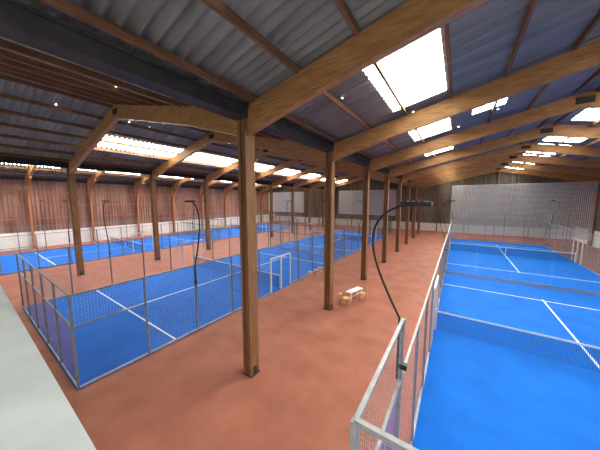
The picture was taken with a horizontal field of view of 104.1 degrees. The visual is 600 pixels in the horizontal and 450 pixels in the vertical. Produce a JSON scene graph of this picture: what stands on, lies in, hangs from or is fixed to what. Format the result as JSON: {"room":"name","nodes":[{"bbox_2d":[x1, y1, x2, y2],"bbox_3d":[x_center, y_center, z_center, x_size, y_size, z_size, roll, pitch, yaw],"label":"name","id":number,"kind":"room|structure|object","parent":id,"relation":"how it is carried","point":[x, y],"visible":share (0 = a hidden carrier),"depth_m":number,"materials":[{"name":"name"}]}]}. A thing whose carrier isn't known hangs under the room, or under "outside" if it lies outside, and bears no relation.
{"room":"sports hall","nodes":[
{"label":"sports hall","id":0,"kind":"room"},
{"bbox_2d":[0,285,95,449],"bbox_3d":[-13.412,1.130,5.749,57.300,0.250,6.485,4,7,34],"label":"floor","id":1,"kind":"structure","parent":0,"point":[36,414],"depth_m":1.87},
{"bbox_2d":[0,175,274,251],"bbox_3d":[-23.135,-3.038,42.540,0.270,8.750,57.200,4,7,34],"label":"wall","id":2,"kind":"structure","parent":0,"point":[14,212],"depth_m":33.83,"materials":[{"name":"white paint"}]},
{"bbox_2d":[0,176,274,191],"bbox_3d":[-23.123,-7.020,42.113,0.560,0.360,57.200,4,7,34],"label":"beam","id":3,"kind":"structure","parent":2,"relation":"attached to","point":[1,177],"depth_m":33.41,"materials":[{"name":"wood"}]},
{"bbox_2d":[199,180,270,189],"bbox_3d":[-12.240,-7.780,41.444,18.700,2.970,0.244,4,7,34],"label":"rafter","id":4,"kind":"object","parent":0,"point":[214,181],"depth_m":44.21,"materials":[{"name":"brown wood"}]},
{"bbox_2d":[0,221,599,449],"bbox_3d":[0.712,3.143,27.015,58.100,0.300,57.800,4,7,34],"label":"floor","id":5,"kind":"structure","parent":0,"point":[317,365],"depth_m":8.47,"materials":[{"name":"red concrete"}]},
{"bbox_2d":[25,176,35,247],"bbox_3d":[-31.431,-1.422,27.475,2.960,8.684,0.200,4,7,34],"label":"wall post","id":6,"kind":"object","parent":5,"relation":"on","point":[29,177],"visible":0.97,"depth_m":27.95,"materials":[{"name":"brown wood"}]},
{"bbox_2d":[24,165,65,183],"bbox_3d":[-24.989,-5.804,22.645,18.700,2.970,0.244,4,7,34],"label":"rafter","id":7,"kind":"object","parent":6,"relation":"on","point":[32,168],"depth_m":25.57,"materials":[{"name":"brown wood"}]},
{"bbox_2d":[66,168,84,275],"bbox_3d":[-17.238,-0.205,17.976,0.420,8.250,0.420,4,7,34],"label":"column","id":8,"kind":"structure","parent":5,"relation":"on","point":[71,181],"depth_m":17.86,"materials":[{"name":"wood"}]},
{"bbox_2d":[88,179,95,241],"bbox_3d":[-28.244,-1.916,32.174,2.960,8.684,0.200,4,7,34],"label":"wall post","id":9,"kind":"object","parent":5,"relation":"on","point":[90,188],"visible":0.98,"depth_m":32.65,"materials":[{"name":"brown wood"}]},
{"bbox_2d":[87,171,148,186],"bbox_3d":[-21.802,-6.298,27.345,18.700,2.970,0.244,4,7,34],"label":"rafter","id":10,"kind":"object","parent":9,"relation":"on","point":[98,173],"depth_m":30.44,"materials":[{"name":"brown wood"}]},
{"bbox_2d":[0,217,218,274],"bbox_3d":[-21.811,1.252,29.115,10.100,3.022,20.100,4,7,34],"label":"court","id":11,"kind":"object","parent":5,"relation":"on","point":[8,264],"visible":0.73,"depth_m":26.11,"materials":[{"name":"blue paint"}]},
{"bbox_2d":[63,200,69,241],"bbox_3d":[-20.925,-0.307,21.073,0.829,3.805,0.300,4,7,34],"label":"light pole","id":12,"kind":"object","parent":11,"relation":"attached to","point":[63,200],"visible":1,"depth_m":20.94,"materials":[{"name":"black metal"}]},
{"bbox_2d":[135,182,143,235],"bbox_3d":[-25.056,-2.410,36.874,2.960,8.684,0.200,4,7,34],"label":"wall post","id":13,"kind":"object","parent":5,"relation":"on","point":[142,183],"visible":0.98,"depth_m":37.37,"materials":[{"name":"brown wood"}]},
{"bbox_2d":[134,177,204,187],"bbox_3d":[-18.615,-6.792,32.044,18.700,2.970,0.244,4,7,34],"label":"rafter","id":14,"kind":"object","parent":13,"relation":"on","point":[143,179],"depth_m":35.57,"materials":[{"name":"brown wood"}]},
{"bbox_2d":[149,175,160,259],"bbox_3d":[-14.050,-0.699,22.676,0.420,8.250,0.420,4,7,34],"label":"column","id":15,"kind":"structure","parent":5,"relation":"on","point":[152,182],"depth_m":22.55,"materials":[{"name":"wood"}]},
{"bbox_2d":[171,184,180,231],"bbox_3d":[-21.869,-2.904,41.574,2.960,8.684,0.200,4,7,34],"label":"wall post","id":16,"kind":"object","parent":5,"relation":"on","point":[179,185],"visible":0.96,"depth_m":42.06,"materials":[{"name":"brown wood"}]},
{"bbox_2d":[170,178,237,188],"bbox_3d":[-15.427,-7.286,36.744,18.700,2.970,0.244,4,7,34],"label":"rafter","id":17,"kind":"object","parent":16,"relation":"on","point":[183,180],"depth_m":40.03,"materials":[{"name":"brown wood"}]},
{"bbox_2d":[15,223,343,390],"bbox_3d":[-5.396,2.410,18.103,10.100,3.022,20.100,4,7,34],"label":"court","id":18,"kind":"object","parent":5,"relation":"on","point":[94,334],"visible":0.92,"depth_m":12.03,"materials":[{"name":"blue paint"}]},
{"bbox_2d":[102,200,110,253],"bbox_3d":[-12.991,0.253,15.751,0.829,3.805,0.300,4,7,34],"label":"light pole","id":19,"kind":"object","parent":18,"relation":"attached to","point":[104,201],"visible":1,"depth_m":15.82,"materials":[{"name":"black metal"}]},
{"bbox_2d":[184,200,199,286],"bbox_3d":[-4.511,0.850,10.062,0.829,3.805,0.300,4,7,34],"label":"light pole","id":20,"kind":"object","parent":18,"relation":"attached to","point":[191,201],"visible":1,"depth_m":9.90,"materials":[{"name":"black metal"}]},
{"bbox_2d":[200,186,209,228],"bbox_3d":[-18.681,-3.398,46.273,2.960,8.684,0.200,4,7,34],"label":"wall post","id":21,"kind":"object","parent":5,"relation":"on","point":[202,195],"visible":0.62,"depth_m":46.78,"materials":[{"name":"brown wood"}]},
{"bbox_2d":[203,179,210,249],"bbox_3d":[-10.863,-1.193,27.376,0.420,8.250,0.420,4,7,34],"label":"column","id":22,"kind":"structure","parent":5,"relation":"on","point":[206,191],"depth_m":27.25,"materials":[{"name":"wood"}]},
{"bbox_2d":[206,149,365,182],"bbox_3d":[-3.070,-5.696,21.617,18.800,2.970,0.244,4,7,34],"label":"rafter","id":23,"kind":"object","parent":22,"relation":"on","point":[343,163],"depth_m":20.56,"materials":[{"name":"brown wood"}]},
{"bbox_2d":[224,187,232,226],"bbox_3d":[-15.494,-3.892,50.973,2.960,8.684,0.200,4,7,34],"label":"wall post","id":24,"kind":"object","parent":5,"relation":"on","point":[227,192],"visible":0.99,"depth_m":51.48,"materials":[{"name":"brown wood"}]},
{"bbox_2d":[223,183,290,191],"bbox_3d":[-9.052,-8.274,46.143,18.700,2.970,0.244,4,7,34],"label":"rafter","id":25,"kind":"object","parent":24,"relation":"on","point":[232,185],"depth_m":49.75,"materials":[{"name":"brown wood"}]},
{"bbox_2d":[183,212,296,238],"bbox_3d":[-10.403,-0.515,45.934,10.100,3.022,20.100,4,7,34],"label":"court","id":26,"kind":"object","parent":5,"relation":"on","point":[222,232],"visible":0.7,"depth_m":43.11,"materials":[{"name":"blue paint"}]},
{"bbox_2d":[237,118,259,377],"bbox_3d":[-1.652,0.894,7.521,0.420,8.250,0.420,4,7,34],"label":"column","id":27,"kind":"structure","parent":5,"relation":"on","point":[245,142],"depth_m":7.39,"materials":[{"name":"wood"}]},
{"bbox_2d":[68,104,241,173],"bbox_3d":[-9.445,-4.708,12.218,18.800,2.970,0.244,4,7,34],"label":"rafter","id":28,"kind":"object","parent":27,"relation":"on","point":[197,117],"depth_m":9.78,"materials":[{"name":"brown wood"}]},
{"bbox_2d":[247,0,489,134],"bbox_3d":[6.638,-3.574,1.429,20.000,2.970,0.244,4,7,34],"label":"rafter","id":29,"kind":"object","parent":27,"relation":"on","point":[413,20],"depth_m":4.98,"materials":[{"name":"brown wood"}]},
{"bbox_2d":[260,189,268,222],"bbox_3d":[-9.119,-4.880,60.372,2.960,8.684,0.200,4,7,34],"label":"wall post","id":30,"kind":"object","parent":5,"relation":"on","point":[264,192],"visible":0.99,"depth_m":60.89,"materials":[{"name":"brown wood"}]},
{"bbox_2d":[260,186,321,192],"bbox_3d":[-2.678,-9.262,55.543,18.700,2.970,0.244,4,7,34],"label":"rafter","id":31,"kind":"object","parent":30,"relation":"on","point":[264,189],"depth_m":59.55,"materials":[{"name":"brown wood"}]},
{"bbox_2d":[269,185,272,236],"bbox_3d":[-4.488,-2.181,36.775,0.420,8.250,0.420,4,7,34],"label":"column","id":32,"kind":"structure","parent":5,"relation":"on","point":[270,188],"depth_m":36.59,"materials":[{"name":"wood"}]},
{"bbox_2d":[291,187,293,232],"bbox_3d":[-1.301,-2.675,41.475,0.420,8.250,0.420,4,7,34],"label":"column","id":33,"kind":"structure","parent":5,"relation":"on","point":[292,189],"depth_m":41.33,"materials":[{"name":"wood"}]},
{"bbox_2d":[308,188,310,229],"bbox_3d":[1.887,-3.169,46.174,0.420,8.250,0.420,4,7,34],"label":"column","id":34,"kind":"structure","parent":5,"relation":"on","point":[309,190],"depth_m":46.02,"materials":[{"name":"wood"}]},
{"bbox_2d":[322,189,324,225],"bbox_3d":[5.074,-3.663,50.874,0.420,8.250,0.420,4,7,34],"label":"column","id":35,"kind":"structure","parent":5,"relation":"on","point":[323,191],"depth_m":50.65,"materials":[{"name":"wood"}]},
{"bbox_2d":[323,152,334,310],"bbox_3d":[1.536,0.400,12.221,0.420,8.250,0.420,4,7,34],"label":"column","id":36,"kind":"structure","parent":5,"relation":"on","point":[329,164],"depth_m":12.08,"materials":[{"name":"wood"}]},
{"bbox_2d":[152,132,328,179],"bbox_3d":[-6.257,-5.202,16.917,18.800,2.970,0.244,4,7,34],"label":"rafter","id":37,"kind":"object","parent":36,"relation":"on","point":[287,146],"depth_m":15.51,"materials":[{"name":"brown wood"}]},
{"bbox_2d":[329,40,599,160],"bbox_3d":[9.826,-4.068,6.129,20.000,2.970,0.244,4,7,34],"label":"rafter","id":38,"kind":"object","parent":36,"relation":"on","point":[586,57],"depth_m":8.26,"materials":[{"name":"brown wood"}]},
{"bbox_2d":[270,215,391,256],"bbox_3d":[6.012,0.642,34.923,10.100,3.022,20.100,4,7,34],"label":"court","id":39,"kind":"object","parent":5,"relation":"on","point":[352,243],"visible":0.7,"depth_m":31.27,"materials":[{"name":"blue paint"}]},
{"bbox_2d":[342,292,351,306],"bbox_3d":[2.584,4.043,12.905,0.400,0.864,0.484,3,7,28],"label":"wooden chair","id":40,"kind":"object","parent":5,"relation":"on","point":[346,294],"visible":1,"depth_m":12.81,"materials":[{"name":"brown wood"}]},
{"bbox_2d":[345,286,362,300],"bbox_3d":[3.249,4.110,13.996,1.200,0.500,0.400,-5,8,-40],"label":"table","id":41,"kind":"object","parent":5,"relation":"on","point":[357,288],"visible":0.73,"depth_m":14.00,"materials":[{"name":"paint"}]},
{"bbox_2d":[358,286,367,301],"bbox_3d":[3.662,3.971,13.582,0.484,0.864,0.400,3,7,26],"label":"wooden chair","id":42,"kind":"object","parent":5,"relation":"on","point":[360,292],"visible":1,"depth_m":13.50,"materials":[{"name":"brown wood"}]},
{"bbox_2d":[360,166,369,279],"bbox_3d":[4.723,-0.094,16.920,0.420,8.250,0.420,4,7,34],"label":"column","id":43,"kind":"structure","parent":5,"relation":"on","point":[366,174],"depth_m":16.78,"materials":[{"name":"wood"}]},
{"bbox_2d":[381,173,389,262],"bbox_3d":[7.910,-0.588,21.620,0.420,8.250,0.420,4,7,34],"label":"column","id":44,"kind":"structure","parent":5,"relation":"on","point":[387,180],"depth_m":21.50,"materials":[{"name":"wood"}]},
{"bbox_2d":[0,0,410,181],"bbox_3d":[7.966,-4.829,21.258,0.560,0.360,57.200,4,7,34],"label":"beam","id":45,"kind":"structure","parent":44,"relation":"on","point":[20,22],"depth_m":4.33,"materials":[{"name":"wood"}]},
{"bbox_2d":[395,178,401,251],"bbox_3d":[11.098,-1.082,26.320,0.420,8.250,0.420,4,7,34],"label":"column","id":46,"kind":"structure","parent":5,"relation":"on","point":[399,196],"depth_m":26.20,"materials":[{"name":"wood"}]},
{"bbox_2d":[405,182,410,243],"bbox_3d":[14.285,-1.576,31.019,0.420,8.250,0.420,4,7,34],"label":"column","id":47,"kind":"structure","parent":5,"relation":"on","point":[408,185],"depth_m":30.93,"materials":[{"name":"wood"}]},
{"bbox_2d":[412,184,416,237],"bbox_3d":[17.473,-2.070,35.719,0.420,8.250,0.420,4,7,34],"label":"column","id":48,"kind":"structure","parent":5,"relation":"on","point":[415,186],"depth_m":35.61,"materials":[{"name":"wood"}]},
{"bbox_2d":[417,186,421,233],"bbox_3d":[20.660,-2.564,40.419,0.420,8.250,0.420,4,7,34],"label":"column","id":49,"kind":"structure","parent":5,"relation":"on","point":[420,189],"depth_m":40.34,"materials":[{"name":"wood"}]},
{"bbox_2d":[350,237,599,449],"bbox_3d":[10.190,3.011,7.596,10.100,4.022,20.100,4,7,34],"label":"court","id":50,"kind":"object","parent":5,"relation":"on","point":[508,365],"visible":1,"depth_m":7.64,"materials":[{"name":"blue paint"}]},
{"bbox_2d":[372,200,432,378],"bbox_3d":[1.482,1.028,3.591,0.817,2.805,0.300,4,7,34],"label":"light pole","id":51,"kind":"object","parent":50,"relation":"attached to","point":[406,203],"visible":0.99,"depth_m":3.62,"materials":[{"name":"black metal"}]},
{"bbox_2d":[439,200,453,250],"bbox_3d":[10.429,0.139,16.835,0.817,3.805,0.300,4,7,34],"label":"light pole","id":52,"kind":"object","parent":50,"relation":"attached to","point":[449,200],"visible":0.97,"depth_m":16.90,"materials":[{"name":"black metal"}]},
{"bbox_2d":[445,212,599,293],"bbox_3d":[21.598,1.244,24.415,10.100,4.022,20.100,4,7,34],"label":"court","id":53,"kind":"object","parent":5,"relation":"on","point":[541,265],"visible":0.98,"depth_m":21.68,"materials":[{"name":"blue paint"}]},
{"bbox_2d":[566,179,599,245],"bbox_3d":[35.931,-1.703,30.152,2.960,8.684,0.200,4,7,34],"label":"wall post","id":54,"kind":"object","parent":5,"relation":"on","point":[598,190],"visible":0.48,"depth_m":29.48,"materials":[{"name":"brown wood"}]},
{"bbox_2d":[585,175,599,180],"bbox_3d":[32.743,-1.209,25.452,2.960,8.684,0.200,4,7,34],"label":"wall post","id":55,"kind":"object","parent":5,"relation":"on","point":[586,176],"visible":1,"depth_m":25.47,"materials":[{"name":"brown wood"}]},
{"bbox_3d":[-7.676,-1.687,32.075,0.420,8.250,0.420,4,7,34],"label":"column","id":56,"kind":"structure","parent":5,"relation":"on","visible":0},
{"bbox_2d":[0,156,335,189],"bbox_3d":[-7.620,-5.927,31.713,0.560,0.360,57.200,4,7,34],"label":"beam","id":57,"kind":"structure","parent":56,"relation":"on","point":[11,160],"depth_m":19.23,"materials":[{"name":"wood"}]},
{"bbox_2d":[0,0,599,189],"bbox_3d":[0.709,-6.777,25.969,57.500,2.299,57.190,4,7,34],"label":"ceiling","id":58,"kind":"structure","parent":0,"point":[483,40],"depth_m":6.78,"materials":[{"name":"grey metal"}]},
{"bbox_2d":[0,0,599,189],"bbox_3d":[0.712,-6.634,25.988,56.680,2.148,57.200,4,7,34],"label":"roof","id":59,"kind":"structure","parent":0,"point":[12,64],"depth_m":8.60,"materials":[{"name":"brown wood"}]},
{"bbox_2d":[269,192,303,211],"bbox_3d":[-3.369,-5.249,53.765,10.060,4.460,0.060,4,7,34],"label":"safety net","id":60,"kind":"object","parent":59,"relation":"hanging from","point":[275,195],"visible":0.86,"depth_m":53.39,"materials":[{"name":"white fabric"}]},
{"bbox_2d":[339,190,395,215],"bbox_3d":[12.134,-4.156,43.365,10.660,4.460,0.060,4,7,34],"label":"safety net","id":61,"kind":"object","parent":59,"relation":"hanging from","point":[378,208],"visible":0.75,"depth_m":43.66,"materials":[{"name":"white fabric"}]},
{"bbox_2d":[450,181,597,239],"bbox_3d":[29.212,-2.057,32.003,14.460,7.060,0.060,4,7,34],"label":"safety net","id":62,"kind":"object","parent":59,"relation":"hanging from","point":[455,198],"visible":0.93,"depth_m":31.27,"materials":[{"name":"white fabric"}]},
{"bbox_2d":[255,159,386,180],"bbox_3d":[0.117,-6.190,26.317,18.800,2.970,0.244,4,7,34],"label":"rafter","id":63,"kind":"object","parent":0,"point":[293,162],"depth_m":26.80,"materials":[{"name":"brown wood"}]},
{"bbox_2d":[272,166,399,187],"bbox_3d":[3.305,-6.684,31.016,18.800,2.970,0.244,4,7,34],"label":"rafter","id":64,"kind":"object","parent":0,"point":[316,168],"depth_m":32.51,"materials":[{"name":"brown wood"}]},
{"bbox_2d":[293,170,408,188],"bbox_3d":[6.492,-7.178,35.716,18.800,2.970,0.244,4,7,34],"label":"rafter","id":65,"kind":"object","parent":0,"point":[320,177],"depth_m":37.91,"materials":[{"name":"brown wood"}]},
{"bbox_2d":[310,174,415,189],"bbox_3d":[9.680,-7.672,40.416,18.800,2.970,0.244,4,7,34],"label":"rafter","id":66,"kind":"object","parent":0,"point":[315,186],"depth_m":41.81,"materials":[{"name":"brown wood"}]},
{"bbox_2d":[324,177,420,190],"bbox_3d":[12.867,-8.166,45.115,18.800,2.970,0.244,4,7,34],"label":"rafter","id":67,"kind":"object","parent":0,"point":[359,178],"depth_m":46.66,"materials":[{"name":"brown wood"}]},
{"bbox_2d":[275,171,579,239],"bbox_3d":[16.672,-4.898,49.961,57.500,10.898,0.420,4,7,34],"label":"wall","id":68,"kind":"structure","parent":0,"point":[438,194],"depth_m":43.57,"materials":[{"name":"white paint"}]},
{"bbox_2d":[366,91,599,171],"bbox_3d":[13.013,-4.562,10.828,20.000,2.970,0.244,4,7,34],"label":"rafter","id":69,"kind":"object","parent":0,"point":[586,100],"depth_m":12.40,"materials":[{"name":"brown wood"}]},
{"bbox_2d":[387,125,599,178],"bbox_3d":[16.201,-5.056,15.528,20.000,2.970,0.244,4,7,34],"label":"rafter","id":70,"kind":"object","parent":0,"point":[588,132],"depth_m":16.49,"materials":[{"name":"brown wood"}]},
{"bbox_2d":[400,143,599,181],"bbox_3d":[19.388,-5.550,20.227,20.000,2.970,0.244,4,7,34],"label":"rafter","id":71,"kind":"object","parent":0,"point":[534,147],"depth_m":20.57,"materials":[{"name":"brown wood"}]},
{"bbox_2d":[409,154,599,184],"bbox_3d":[22.575,-6.044,24.927,20.000,2.970,0.244,4,7,34],"label":"rafter","id":72,"kind":"object","parent":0,"point":[515,157],"depth_m":24.56,"materials":[{"name":"brown wood"}]},
{"bbox_2d":[417,162,599,186],"bbox_3d":[25.763,-6.538,29.627,20.000,2.970,0.244,4,7,34],"label":"rafter","id":73,"kind":"object","parent":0,"point":[596,173],"depth_m":28.40,"materials":[{"name":"brown wood"}]},
{"bbox_2d":[422,167,599,188],"bbox_3d":[28.950,-7.032,34.326,20.000,2.970,0.244,4,7,34],"label":"rafter","id":74,"kind":"object","parent":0,"point":[503,169],"depth_m":32.49,"materials":[{"name":"brown wood"}]},
{"bbox_2d":[574,183,599,247],"bbox_3d":[24.576,0.326,10.534,0.230,8.750,57.200,4,7,34],"label":"wall","id":75,"kind":"structure","parent":0,"point":[597,223],"depth_m":31.09,"materials":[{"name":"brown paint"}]}
]}

